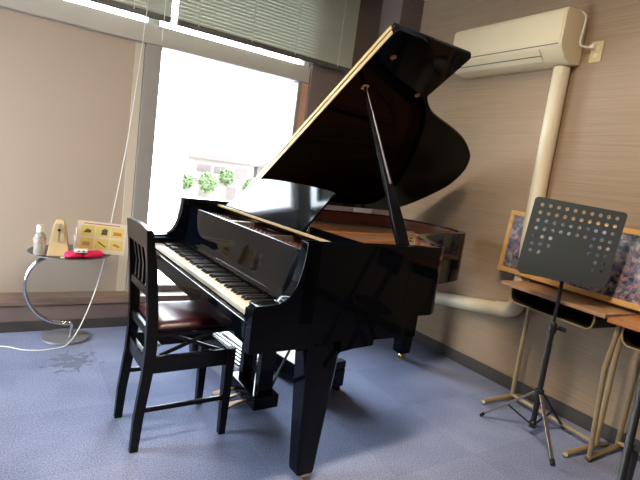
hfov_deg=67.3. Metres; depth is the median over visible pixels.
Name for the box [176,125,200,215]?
utility pole
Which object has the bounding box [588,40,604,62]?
wall outlet
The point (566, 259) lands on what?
music stand
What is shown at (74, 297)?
trim
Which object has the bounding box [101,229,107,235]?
print
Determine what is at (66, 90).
wall panel
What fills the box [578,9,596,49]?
power cord
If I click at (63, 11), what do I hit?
window frame
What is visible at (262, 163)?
house
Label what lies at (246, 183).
tree
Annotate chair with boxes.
[113,218,235,452]
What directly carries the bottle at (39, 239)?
on the side table at (61, 337)
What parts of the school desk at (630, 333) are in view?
leg, leg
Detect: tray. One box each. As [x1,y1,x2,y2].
[510,288,615,329]
[621,327,639,351]
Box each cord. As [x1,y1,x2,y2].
[0,0,148,350]
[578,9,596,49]
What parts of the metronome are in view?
scale plate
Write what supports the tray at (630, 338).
on the school desk at (630, 333)
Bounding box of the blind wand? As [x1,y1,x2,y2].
[161,1,165,40]
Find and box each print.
[82,241,89,245]
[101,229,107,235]
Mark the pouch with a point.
(97, 253)
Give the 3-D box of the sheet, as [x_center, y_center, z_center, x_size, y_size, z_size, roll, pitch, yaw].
[-1.378,-0.014,3.032,0.295,0.209,0.049,3,9,-30]
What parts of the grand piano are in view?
arm, leg, pedal rod, pedal rod, arm, leg, iron plate, belly rail, lid, prop rod, leg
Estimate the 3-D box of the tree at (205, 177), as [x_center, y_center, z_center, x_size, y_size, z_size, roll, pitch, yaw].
[-9.610,-4.368,41.067,1.790,3.064,1.801,3,9,-33]
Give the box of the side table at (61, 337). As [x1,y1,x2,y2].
[23,244,110,345]
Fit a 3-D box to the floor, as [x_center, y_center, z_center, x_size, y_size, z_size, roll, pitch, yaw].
[-0.135,1.142,1.192,4.750,0.100,5.700,3,9,-33]
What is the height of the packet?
0.016 m
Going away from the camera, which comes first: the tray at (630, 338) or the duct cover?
the tray at (630, 338)
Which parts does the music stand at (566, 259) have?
leg, leg, leg, music plate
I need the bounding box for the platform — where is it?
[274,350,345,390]
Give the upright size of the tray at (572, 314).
0.093 m
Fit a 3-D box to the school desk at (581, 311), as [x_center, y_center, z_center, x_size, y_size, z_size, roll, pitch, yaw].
[1.315,0.684,2.755,0.383,0.757,0.660,4,9,-27]
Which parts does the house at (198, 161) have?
door, door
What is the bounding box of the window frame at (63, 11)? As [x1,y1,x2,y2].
[0,0,310,83]
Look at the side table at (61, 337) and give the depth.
3.00 m
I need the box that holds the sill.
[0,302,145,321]
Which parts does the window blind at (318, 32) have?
ladder cord, rail, ladder cord, ladder cord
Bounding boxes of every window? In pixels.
[125,43,307,291]
[145,17,308,66]
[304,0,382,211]
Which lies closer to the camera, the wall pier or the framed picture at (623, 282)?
the framed picture at (623, 282)
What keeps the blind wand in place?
hanging from the window blind at (156, 8)
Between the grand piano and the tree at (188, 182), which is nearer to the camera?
the grand piano
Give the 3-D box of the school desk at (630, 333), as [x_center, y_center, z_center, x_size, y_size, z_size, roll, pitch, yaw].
[1.663,0.810,2.178,0.402,0.757,0.665,3,9,-33]
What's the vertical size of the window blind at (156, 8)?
0.712 m
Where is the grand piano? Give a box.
[154,23,470,478]
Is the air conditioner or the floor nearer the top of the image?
the air conditioner
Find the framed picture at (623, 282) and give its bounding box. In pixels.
[497,210,639,311]
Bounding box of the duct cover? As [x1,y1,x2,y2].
[435,65,570,317]
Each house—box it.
[180,148,258,200]
[253,158,270,177]
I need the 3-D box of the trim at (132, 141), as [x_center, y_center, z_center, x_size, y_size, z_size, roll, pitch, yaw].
[-1.333,-0.503,3.381,0.057,1.778,0.009,3,9,-33]
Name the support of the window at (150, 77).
attached to the wall at (322, 80)
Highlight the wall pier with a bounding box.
[353,0,424,215]
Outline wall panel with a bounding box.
[0,7,144,292]
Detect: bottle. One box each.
[33,224,46,254]
[73,227,76,250]
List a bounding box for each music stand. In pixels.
[479,197,627,465]
[616,378,639,479]
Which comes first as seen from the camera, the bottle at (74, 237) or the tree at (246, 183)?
the bottle at (74, 237)
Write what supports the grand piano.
on the floor
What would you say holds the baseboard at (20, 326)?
on the floor
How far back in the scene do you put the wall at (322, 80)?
4.08 m
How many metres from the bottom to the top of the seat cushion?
0.039 m
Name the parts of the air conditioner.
panel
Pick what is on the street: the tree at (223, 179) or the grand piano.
the tree at (223, 179)
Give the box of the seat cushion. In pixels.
[139,300,223,330]
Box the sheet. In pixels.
[75,220,126,255]
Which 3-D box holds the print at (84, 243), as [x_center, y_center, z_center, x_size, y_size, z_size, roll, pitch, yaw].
[-1.450,0.022,2.980,0.043,0.026,0.004,3,9,-30]
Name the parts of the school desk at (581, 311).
leg, leg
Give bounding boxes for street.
[147,164,182,282]
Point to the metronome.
(59, 243)
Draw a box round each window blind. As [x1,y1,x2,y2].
[88,0,172,22]
[176,0,360,72]
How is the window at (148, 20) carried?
attached to the wall at (322, 80)
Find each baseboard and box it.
[0,317,126,332]
[413,330,639,457]
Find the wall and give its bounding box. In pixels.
[400,0,639,440]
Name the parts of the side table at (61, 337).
stem, stem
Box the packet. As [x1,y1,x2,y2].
[74,248,87,252]
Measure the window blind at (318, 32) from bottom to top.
0.712 m
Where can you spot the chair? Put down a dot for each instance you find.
(185, 323)
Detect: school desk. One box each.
[481,280,639,456]
[585,315,639,460]
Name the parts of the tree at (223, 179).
crown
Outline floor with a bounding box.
[0,326,639,479]
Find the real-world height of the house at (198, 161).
5.000 m
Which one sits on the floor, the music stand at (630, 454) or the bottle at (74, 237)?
the music stand at (630, 454)
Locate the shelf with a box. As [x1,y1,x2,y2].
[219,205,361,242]
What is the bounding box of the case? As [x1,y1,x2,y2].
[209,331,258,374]
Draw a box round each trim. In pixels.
[0,290,189,305]
[116,41,144,290]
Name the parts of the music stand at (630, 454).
leg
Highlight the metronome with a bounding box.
[47,219,68,256]
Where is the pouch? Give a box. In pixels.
[64,250,103,257]
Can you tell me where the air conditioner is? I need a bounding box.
[453,7,588,78]
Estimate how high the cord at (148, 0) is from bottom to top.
2.719 m
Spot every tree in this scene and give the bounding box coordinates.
[177,173,193,196]
[197,171,217,198]
[218,167,234,200]
[241,178,253,191]
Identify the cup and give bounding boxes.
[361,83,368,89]
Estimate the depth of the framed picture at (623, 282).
2.59 m

